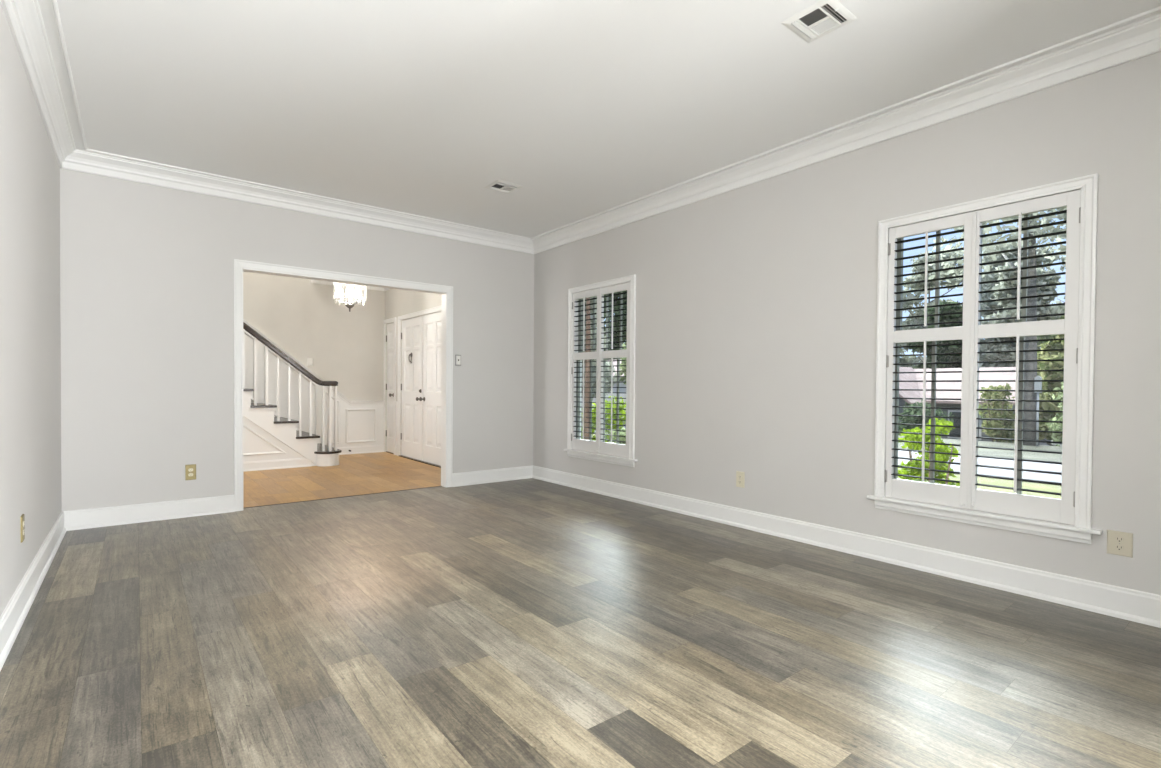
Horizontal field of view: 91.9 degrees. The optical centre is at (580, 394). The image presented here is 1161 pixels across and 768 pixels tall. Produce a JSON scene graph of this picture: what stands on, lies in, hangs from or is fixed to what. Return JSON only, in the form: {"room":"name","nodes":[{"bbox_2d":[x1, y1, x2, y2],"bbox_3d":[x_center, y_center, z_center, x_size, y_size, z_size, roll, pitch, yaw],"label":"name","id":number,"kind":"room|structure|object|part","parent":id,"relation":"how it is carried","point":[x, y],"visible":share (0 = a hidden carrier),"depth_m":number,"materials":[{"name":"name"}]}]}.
{"room":"empty living room","nodes":[
{"label":"empty living room","id":0,"kind":"room"},
{"bbox_2d":[0,1,61,615],"bbox_3d":[-0.894,-0.262,0.346,0.120,3.040,9.560,0,1,-38],"label":"wall","id":1,"kind":"structure","parent":0,"point":[30,315],"depth_m":2.75,"materials":[{"name":"paint"}]},
{"bbox_2d":[20,514,24,542],"bbox_3d":[-2.635,0.632,2.653,0.008,0.125,0.074,0,1,-38],"label":"wall outlet","id":2,"kind":"object","parent":1,"relation":"attached to","point":[22,517],"visible":1,"depth_m":2.64,"materials":[{"name":"beige plastic"}]},
{"bbox_2d":[0,511,65,670],"bbox_3d":[-1.787,0.964,1.600,0.028,0.142,6.297,0,1,-38],"label":"baseboard","id":3,"kind":"structure","parent":1,"relation":"attached to","point":[13,616],"depth_m":2.67,"materials":[{"name":"white wood"}]},
{"bbox_2d":[0,0,86,167],"bbox_3d":[-0.786,-1.617,0.428,0.158,0.130,9.297,0,1,-38],"label":"trim","id":4,"kind":"structure","parent":1,"relation":"attached to","point":[24,17],"depth_m":2.89,"materials":[{"name":"white wood"}]},
{"bbox_2d":[60,168,533,510],"bbox_3d":[-2.179,-0.441,5.348,4.074,2.840,0.110,0,1,-38],"label":"wall","id":5,"kind":"structure","parent":0,"point":[147,270],"depth_m":4.52,"materials":[{"name":"paint"}]},
{"bbox_2d":[185,464,195,479],"bbox_3d":[-3.145,0.628,4.529,0.072,0.125,0.008,0,1,-38],"label":"wall outlet","id":6,"kind":"object","parent":5,"relation":"attached to","point":[190,470],"visible":1,"depth_m":4.53,"materials":[{"name":"beige plastic"}]},
{"bbox_2d":[62,148,533,253],"bbox_3d":[-2.087,-1.693,5.226,4.074,0.130,0.158,0,1,-38],"label":"trim","id":7,"kind":"structure","parent":5,"relation":"attached to","point":[86,161],"depth_m":4.82,"materials":[{"name":"white wood"}]},
{"bbox_2d":[63,465,532,530],"bbox_3d":[-2.146,0.910,5.313,4.074,0.142,0.028,0,1,-38],"label":"baseboard","id":8,"kind":"structure","parent":5,"relation":"attached to","point":[164,510],"depth_m":4.46,"materials":[{"name":"white wood"}]},
{"bbox_2d":[234,259,452,511],"bbox_3d":[-2.166,-0.078,5.365,1.976,2.114,0.146,0,1,-38],"label":"trim opening","id":9,"kind":"structure","parent":5,"relation":"attached to","point":[240,266],"depth_m":5.17,"materials":[{"name":"white wood"}]},
{"bbox_2d":[455,355,460,365],"bbox_3d":[-1.297,-0.365,5.967,0.070,0.118,0.017,0,1,-38],"label":"light switch","id":10,"kind":"object","parent":5,"relation":"attached to","point":[457,357],"visible":1,"depth_m":5.96,"materials":[{"name":"white plastic"}]},
{"bbox_2d":[243,272,384,400],"bbox_3d":[-5.356,-1.761,7.321,5.900,5.620,0.120,0,1,-38],"label":"wall","id":11,"kind":"structure","parent":0,"point":[304,318],"depth_m":8.47,"materials":[{"name":"paint"}]},
{"bbox_2d":[307,358,312,365],"bbox_3d":[-4.010,-0.482,8.324,0.075,0.115,0.017,0,1,-38],"label":"light switch","id":12,"kind":"object","parent":11,"relation":"attached to","point":[309,360],"visible":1,"depth_m":8.32,"materials":[{"name":"white plastic"}]},
{"bbox_2d":[243,319,383,404],"bbox_3d":[-4.982,-1.546,7.522,4.735,3.446,0.034,0,1,-38],"label":"chair rail","id":13,"kind":"object","parent":11,"relation":"attached to","point":[339,394],"visible":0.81,"depth_m":8.38,"materials":[{"name":"white paint"}]},
{"bbox_2d":[245,331,383,447],"bbox_3d":[-4.994,-1.171,7.539,4.735,4.198,0.004,0,1,-38],"label":"trim","id":14,"kind":"structure","parent":11,"relation":"attached to","point":[360,423],"depth_m":8.30,"materials":[{"name":"white paint"}]},
{"bbox_2d":[310,279,383,290],"bbox_3d":[-3.519,-1.734,8.598,1.105,0.162,0.158,0,1,-38],"label":"trim","id":15,"kind":"structure","parent":11,"relation":"attached to","point":[311,280],"depth_m":8.61,"materials":[{"name":"white wood"}]},
{"bbox_2d":[245,486,439,507],"bbox_3d":[-2.198,1.037,5.407,1.916,0.123,0.018,0,1,-38],"label":"trim","id":16,"kind":"structure","parent":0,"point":[435,486],"depth_m":5.30,"materials":[{"name":"brown wood"}]},
{"bbox_2d":[385,289,441,454],"bbox_3d":[-2.040,-0.422,7.714,0.170,2.740,3.420,0,1,-38],"label":"wall","id":17,"kind":"structure","parent":0,"point":[398,302],"depth_m":8.48,"materials":[{"name":"paint"}]},
{"bbox_2d":[337,445,396,454],"bbox_3d":[-2.462,0.891,7.404,0.945,0.115,3.416,0,1,-38],"label":"baseboard","id":18,"kind":"structure","parent":17,"relation":"attached to","point":[373,448],"depth_m":8.79,"materials":[{"name":"white paint"}]},
{"bbox_2d":[383,317,395,454],"bbox_3d":[-2.944,-0.131,8.860,0.157,2.113,0.499,0,1,-38],"label":"door frame","id":19,"kind":"structure","parent":17,"relation":"attached to","point":[390,320],"depth_m":8.96,"materials":[{"name":"white paint"}]},
{"bbox_2d":[386,323,393,452],"bbox_3d":[-3.005,-0.105,8.843,0.113,2.031,0.384,0,1,-38],"label":"door","id":20,"kind":"structure","parent":17,"relation":"in","point":[390,327],"depth_m":8.87,"materials":[{"name":"white paint"}]},
{"bbox_2d":[401,316,421,460],"bbox_3d":[-2.474,-0.091,8.171,0.113,2.031,0.801,0,1,-38],"label":"door","id":21,"kind":"structure","parent":17,"relation":"in","point":[411,335],"depth_m":8.18,"materials":[{"name":"white paint"}]},
{"bbox_2d":[386,305,441,467],"bbox_3d":[-2.357,-0.117,8.113,0.165,2.113,2.320,0,1,-38],"label":"door frame","id":22,"kind":"structure","parent":17,"relation":"attached to","point":[438,308],"depth_m":8.48,"materials":[{"name":"white paint"}]},
{"bbox_2d":[419,311,441,465],"bbox_3d":[-1.978,-0.079,7.545,0.113,2.031,0.824,0,1,-38],"label":"door","id":23,"kind":"structure","parent":17,"relation":"in","point":[430,398],"depth_m":7.64,"materials":[{"name":"white paint"}]},
{"bbox_2d":[0,452,1160,767],"bbox_3d":[-1.220,1.088,2.391,6.249,0.120,12.830,0,1,-38],"label":"floor","id":24,"kind":"structure","parent":0,"point":[530,622],"depth_m":2.29,"materials":[{"name":"grey wood"}]},
{"bbox_2d":[243,322,341,471],"bbox_3d":[-4.831,-0.864,6.885,3.376,3.604,1.230,0,1,-38],"label":"staircase","id":25,"kind":"structure","parent":24,"relation":"on","point":[270,442],"depth_m":7.14,"materials":[{"name":"white paint"}]},
{"bbox_3d":[-4.675,-0.291,6.436,3.020,2.474,0.028,0,1,-38],"label":"moulding","id":26,"kind":"part","parent":25,"relation":"part of","materials":[{"name":"white paint"}]},
{"bbox_3d":[-4.616,-1.385,6.517,3.260,2.548,0.064,0,1,-38],"label":"handrail","id":27,"kind":"part","parent":25,"relation":"part of","materials":[{"name":"brown wood"}]},
{"bbox_3d":[-3.361,0.319,7.518,0.068,0.872,0.068,0,1,-38],"label":"newel post","id":28,"kind":"part","parent":25,"relation":"part of","materials":[{"name":"white paint"}]},
{"bbox_2d":[38,0,1160,239],"bbox_3d":[0.766,-1.758,1.630,4.325,0.140,9.560,0,1,-38],"label":"ceiling","id":29,"kind":"structure","parent":0,"point":[416,107],"depth_m":3.08,"materials":[{"name":"white paint"}]},
{"bbox_2d":[484,180,522,193],"bbox_3d":[-0.648,-1.732,4.706,0.240,0.016,0.234,0,1,-38],"label":"ceiling vent","id":30,"kind":"object","parent":29,"relation":"in","point":[498,185],"visible":1,"depth_m":4.69,"materials":[{"name":"white metal"}]},
{"bbox_2d":[782,0,857,42],"bbox_3d":[1.083,-1.690,2.549,0.240,0.016,0.234,0,1,-38],"label":"ceiling vent","id":31,"kind":"object","parent":29,"relation":"in","point":[823,17],"visible":1,"depth_m":2.54,"materials":[{"name":"white metal"}]},
{"bbox_2d":[533,51,1160,594],"bbox_3d":[2.398,-0.074,2.956,0.131,3.440,9.560,0,1,-38],"label":"wall","id":32,"kind":"structure","parent":0,"point":[756,337],"depth_m":3.74,"materials":[{"name":"paint"}]},
{"bbox_2d":[564,274,637,466],"bbox_3d":[0.227,-0.225,5.656,0.163,1.795,1.097,0,1,-38],"label":"window","id":33,"kind":"structure","parent":32,"relation":"in","point":[630,461],"depth_m":5.67,"materials":[{"name":"white wood"}]},
{"bbox_2d":[571,288,598,452],"bbox_3d":[0.053,-0.241,5.817,0.066,1.656,0.448,0,1,-38],"label":"plantation shutter","id":34,"kind":"object","parent":33,"relation":"attached to","point":[577,444],"visible":0.97,"depth_m":5.81,"materials":[{"name":"white wood"}]},
{"bbox_3d":[0.031,0.045,5.804,0.014,0.828,0.011,0,1,-38],"label":"tilt rod","id":35,"kind":"part","parent":34,"relation":"part of","materials":[{"name":"white wood"}]},
{"bbox_3d":[0.037,-0.729,5.793,0.014,0.560,0.011,0,1,-38],"label":"tilt rod","id":36,"kind":"part","parent":34,"relation":"part of","materials":[{"name":"white wood"}]},
{"bbox_3d":[0.237,0.083,5.674,0.032,1.011,0.902,0,1,-38],"label":"sash","id":37,"kind":"part","parent":33,"relation":"part of","materials":[{"name":"white wood"}]},
{"bbox_3d":[0.269,-0.725,5.684,0.032,0.686,0.902,0,1,-38],"label":"sash","id":38,"kind":"part","parent":33,"relation":"part of","materials":[{"name":"white wood"}]},
{"bbox_2d":[598,282,629,457],"bbox_3d":[0.337,-0.234,5.458,0.066,1.656,0.468,0,1,-38],"label":"plantation shutter","id":39,"kind":"object","parent":33,"relation":"attached to","point":[622,450],"visible":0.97,"depth_m":5.45,"materials":[{"name":"white wood"}]},
{"bbox_3d":[0.311,-0.722,5.447,0.014,0.560,0.011,0,1,-38],"label":"tilt rod","id":40,"kind":"part","parent":39,"relation":"part of","materials":[{"name":"white wood"}]},
{"bbox_3d":[0.305,0.052,5.457,0.014,0.828,0.011,0,1,-38],"label":"tilt rod","id":41,"kind":"part","parent":39,"relation":"part of","materials":[{"name":"white wood"}]},
{"bbox_2d":[736,471,744,487],"bbox_3d":[1.229,0.655,4.323,0.008,0.122,0.076,0,1,-38],"label":"wall outlet","id":42,"kind":"object","parent":32,"relation":"attached to","point":[740,476],"visible":1,"depth_m":4.32,"materials":[{"name":"beige plastic"}]},
{"bbox_2d":[530,6,1160,253],"bbox_3d":[2.284,-1.629,2.859,0.158,0.130,9.297,0,1,-38],"label":"trim","id":43,"kind":"structure","parent":32,"relation":"attached to","point":[1142,38],"depth_m":3.30,"materials":[{"name":"white wood"}]},
{"bbox_2d":[532,466,1160,627],"bbox_3d":[2.316,0.975,2.936,0.028,0.142,9.297,0,1,-38],"label":"baseboard","id":44,"kind":"structure","parent":32,"relation":"attached to","point":[1137,606],"depth_m":3.34,"materials":[{"name":"white wood"}]},
{"bbox_2d":[867,173,1102,543],"bbox_3d":[2.213,-0.175,3.147,0.163,1.795,1.097,0,1,-38],"label":"window","id":45,"kind":"structure","parent":32,"relation":"in","point":[1082,532],"depth_m":2.99,"materials":[{"name":"white wood"}]},
{"bbox_2d":[884,212,971,508],"bbox_3d":[2.039,-0.191,3.308,0.066,1.656,0.448,0,1,-38],"label":"plantation shutter","id":46,"kind":"object","parent":45,"relation":"attached to","point":[941,494],"visible":0.98,"depth_m":3.29,"materials":[{"name":"white wood"}]},
{"bbox_3d":[2.017,0.095,3.295,0.014,0.828,0.011,0,1,-38],"label":"tilt rod","id":47,"kind":"part","parent":46,"relation":"part of","materials":[{"name":"white wood"}]},
{"bbox_3d":[2.023,-0.679,3.284,0.014,0.560,0.011,0,1,-38],"label":"tilt rod","id":48,"kind":"part","parent":46,"relation":"part of","materials":[{"name":"white wood"}]},
{"bbox_3d":[2.223,0.133,3.166,0.032,1.011,0.902,0,1,-38],"label":"sash","id":49,"kind":"part","parent":45,"relation":"part of","materials":[{"name":"white wood"}]},
{"bbox_3d":[2.256,-0.676,3.176,0.032,0.686,0.902,0,1,-38],"label":"sash","id":50,"kind":"part","parent":45,"relation":"part of","materials":[{"name":"white wood"}]},
{"bbox_2d":[967,189,1080,524],"bbox_3d":[2.323,-0.184,2.949,0.066,1.656,0.468,0,1,-38],"label":"plantation shutter","id":51,"kind":"object","parent":45,"relation":"attached to","point":[1062,510],"visible":1,"depth_m":2.92,"materials":[{"name":"white wood"}]},
{"bbox_3d":[2.291,0.102,2.949,0.014,0.828,0.011,0,1,-38],"label":"tilt rod","id":52,"kind":"part","parent":51,"relation":"part of","materials":[{"name":"white wood"}]},
{"bbox_3d":[2.297,-0.672,2.938,0.014,0.560,0.011,0,1,-38],"label":"tilt rod","id":53,"kind":"part","parent":51,"relation":"part of","materials":[{"name":"white wood"}]},
{"bbox_2d":[1107,530,1132,557],"bbox_3d":[2.550,0.706,2.655,0.008,0.114,0.090,0,1,-38],"label":"wall outlet","id":54,"kind":"object","parent":32,"relation":"attached to","point":[1118,543],"visible":1,"depth_m":2.65,"materials":[{"name":"beige plastic"}]},
{"bbox_2d":[1115,537,1123,542],"bbox_3d":[2.548,0.686,2.653,0.002,0.025,0.033,0,1,-38],"label":"receptacle","id":55,"kind":"object","parent":54,"relation":"attached to","point":[1117,539],"depth_m":2.65,"materials":[{"name":"beige plastic"}]},
{"bbox_2d":[1115,545,1123,550],"bbox_3d":[2.548,0.725,2.654,0.002,0.025,0.033,0,1,-38],"label":"receptacle","id":56,"kind":"object","parent":54,"relation":"attached to","point":[1117,547],"depth_m":2.65,"materials":[{"name":"beige plastic"}]},
{"bbox_3d":[-4.301,-1.935,5.971,6.120,0.300,3.540,0,1,-38],"label":"ceiling","id":57,"kind":"structure","parent":0,"visible":0},
{"bbox_2d":[335,282,364,311],"bbox_3d":[-2.879,-1.411,7.005,0.373,0.754,0.373,0,1,-38],"label":"chandelier","id":58,"kind":"object","parent":57,"relation":"hanging from","point":[349,304],"visible":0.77,"depth_m":6.98,"materials":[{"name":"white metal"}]},
{"bbox_3d":[-2.879,-1.396,7.005,0.112,0.725,0.112,0,1,-38],"label":"stem","id":59,"kind":"part","parent":58,"relation":"part of","materials":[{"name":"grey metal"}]},
{"label":"outside","id":60,"kind":"structure","parent":0,"visible":0},
{"bbox_2d":[581,414,1061,461],"bbox_3d":[29.908,1.597,87.491,124.500,2.150,220.000,0,1,-38],"label":"road","id":61,"kind":"structure","parent":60,"point":[981,451],"depth_m":14.62,"materials":[{"name":"grey asphalt"}]},
{"bbox_2d":[582,296,616,400],"bbox_3d":[-1.148,-2.268,28.955,5.912,7.256,5.104,0,1,-14],"label":"tree","id":62,"kind":"object","parent":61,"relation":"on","point":[591,301],"visible":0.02,"depth_m":27.74,"materials":[{"name":"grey plant"}]},
{"bbox_2d":[581,359,625,412],"bbox_3d":[3.506,0.086,40.280,7.500,5.300,9.200,0,1,-38],"label":"house","id":63,"kind":"structure","parent":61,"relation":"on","point":[623,395],"depth_m":36.59,"materials":[{"name":"white"}]},
{"bbox_2d":[595,290,626,359],"bbox_3d":[3.215,-4.210,51.699,7.766,13.370,6.778,1,1,8],"label":"tree","id":64,"kind":"object","parent":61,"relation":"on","point":[624,333],"visible":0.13,"depth_m":49.79,"materials":[{"name":"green plant"}]},
{"bbox_2d":[619,342,626,384],"bbox_3d":[4.561,-2.356,29.509,5.159,7.498,6.327,0,1,1],"label":"tree","id":65,"kind":"object","parent":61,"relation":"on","point":[623,368],"visible":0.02,"depth_m":29.34,"materials":[{"name":"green plant"}]},
{"bbox_2d":[899,343,906,362],"bbox_3d":[25.716,-3.738,50.999,7.659,13.974,6.826,1,1,29],"label":"tree","id":66,"kind":"object","parent":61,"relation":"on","point":[902,351],"visible":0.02,"depth_m":49.67,"materials":[{"name":"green plant"}]},
{"bbox_2d":[898,399,953,434],"bbox_3d":[11.668,0.890,19.412,2.087,1.459,2.018,0,1,-38],"label":"shrub","id":67,"kind":"object","parent":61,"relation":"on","point":[918,411],"visible":0.41,"depth_m":19.07,"materials":[{"name":"green plant"}]},
{"bbox_2d":[899,247,963,366],"bbox_3d":[29.103,-4.422,47.053,6.778,15.501,7.858,0,1,-38],"label":"tree","id":68,"kind":"object","parent":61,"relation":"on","point":[916,286],"visible":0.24,"depth_m":46.73,"materials":[{"name":"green plant"}]},
{"bbox_2d":[908,299,962,368],"bbox_3d":[24.120,-1.456,37.443,4.438,9.566,5.681,1,1,33],"label":"tree","id":69,"kind":"object","parent":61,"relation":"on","point":[955,308],"visible":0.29,"depth_m":36.20,"materials":[{"name":"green plant"}]},
{"bbox_2d":[899,367,1050,445],"bbox_3d":[18.280,0.930,29.033,10.300,4.740,8.600,0,1,-38],"label":"house","id":70,"kind":"structure","parent":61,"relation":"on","point":[982,375],"depth_m":26.25,"materials":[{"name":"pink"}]},
{"bbox_3d":[17.227,1.360,25.210,0.040,1.130,1.140,0,1,-38],"label":"pane","id":71,"kind":"part","parent":70,"relation":"part of","materials":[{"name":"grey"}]},
{"bbox_2d":[924,207,1066,445],"bbox_3d":[12.662,-4.154,15.969,5.409,11.390,5.363,0,1,1],"label":"tree","id":72,"kind":"object","parent":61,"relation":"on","point":[1033,222],"visible":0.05,"depth_m":15.51,"materials":[{"name":"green plant"}]},
{"bbox_3d":[12.679,-6.533,15.936,5.409,6.630,5.363,0,1,1],"label":"crown","id":73,"kind":"part","parent":72,"relation":"part of","materials":[{"name":"green plant"}]},
{"bbox_2d":[978,383,1014,442],"bbox_3d":[12.843,0.596,17.062,1.297,1.906,1.292,0,1,-7],"label":"shrub","id":74,"kind":"object","parent":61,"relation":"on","point":[987,394],"visible":0.79,"depth_m":17.02,"materials":[{"name":"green plant"}]},
{"bbox_2d":[962,243,1062,348],"bbox_3d":[32.513,-4.120,42.579,6.827,15.071,6.560,0,1,0],"label":"tree","id":75,"kind":"object","parent":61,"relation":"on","point":[1011,255],"visible":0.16,"depth_m":41.53,"materials":[{"name":"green plant"}]},
{"bbox_2d":[979,262,1060,367],"bbox_3d":[26.146,-2.353,34.452,6.129,11.471,5.266,1,1,12],"label":"tree","id":76,"kind":"object","parent":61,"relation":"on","point":[1009,356],"visible":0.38,"depth_m":33.63,"materials":[{"name":"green plant"}]},
{"bbox_2d":[1034,376,1041,445],"bbox_3d":[12.517,0.518,15.367,0.140,2.060,0.160,0,1,-38],"label":"post","id":77,"kind":"object","parent":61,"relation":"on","point":[1037,385],"visible":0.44,"depth_m":15.35,"materials":[{"name":"grey paint"}]},
{"bbox_2d":[1037,316,1064,445],"bbox_3d":[17.442,0.076,20.167,3.061,6.287,3.453,0,1,-25],"label":"tree","id":78,"kind":"object","parent":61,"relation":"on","point":[1042,355],"visible":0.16,"depth_m":19.82,"materials":[{"name":"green plant"}]},
{"bbox_2d":[1037,296,1064,344],"bbox_3d":[27.968,-2.167,30.647,5.859,11.232,4.796,1,1,28],"label":"tree","id":79,"kind":"object","parent":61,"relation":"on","point":[1061,317],"visible":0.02,"depth_m":31.31,"materials":[{"name":"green plant"}]},
{"bbox_2d":[1045,382,1062,445],"bbox_3d":[14.144,0.501,15.801,1.546,2.118,1.727,0,1,-38],"label":"shrub","id":80,"kind":"object","parent":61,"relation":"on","point":[1056,426],"visible":0.08,"depth_m":16.11,"materials":[{"name":"green plant"}]},
{"bbox_2d":[1051,256,1065,319],"bbox_3d":[35.544,-3.537,38.069,7.006,14.075,7.349,0,1,-38],"label":"tree","id":81,"kind":"object","parent":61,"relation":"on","point":[1057,310],"visible":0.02,"depth_m":38.78,"materials":[{"name":"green plant"}]},
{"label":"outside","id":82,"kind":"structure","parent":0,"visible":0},
{"bbox_2d":[592,434,1061,498],"bbox_3d":[-12.367,1.084,28.499,8.420,0.001,180.000,0,1,-38],"label":"lawn","id":83,"kind":"structure","parent":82,"point":[982,480],"depth_m":9.19,"materials":[{"name":"green plant"}]},
{"bbox_2d":[584,297,590,439],"bbox_3d":[0.149,-1.720,11.815,1.696,6.455,2.538,0,1,-20],"label":"tree","id":84,"kind":"object","parent":83,"relation":"on","point":[587,364],"visible":0.02,"depth_m":11.53,"materials":[{"name":"brown plant"}]},
{"bbox_2d":[581,396,625,442],"bbox_3d":[0.417,0.801,12.872,1.560,1.599,1.542,0,1,-38],"label":"shrub","id":85,"kind":"object","parent":83,"relation":"on","point":[623,406],"visible":0.24,"depth_m":12.75,"materials":[{"name":"green plant"}]},
{"bbox_2d":[605,426,625,444],"bbox_3d":[0.883,1.054,11.104,1.156,0.966,0.984,1,1,11],"label":"shrub","id":86,"kind":"object","parent":83,"relation":"on","point":[621,433],"visible":0.07,"depth_m":10.86,"materials":[{"name":"green plant"}]},
{"bbox_2d":[898,418,959,485],"bbox_3d":[3.152,0.882,5.011,0.689,1.348,0.613,0,1,-38],"label":"shrub","id":87,"kind":"object","parent":83,"relation":"on","point":[908,437],"visible":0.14,"depth_m":4.95,"materials":[{"name":"green plant"}]},
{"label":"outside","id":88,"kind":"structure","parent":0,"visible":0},
{"bbox_2d":[581,422,1061,482],"bbox_3d":[-7.811,1.057,32.105,3.800,0.001,180.000,0,1,-38],"label":"road","id":89,"kind":"structure","parent":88,"point":[981,461],"depth_m":11.27,"materials":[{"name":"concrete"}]}
]}

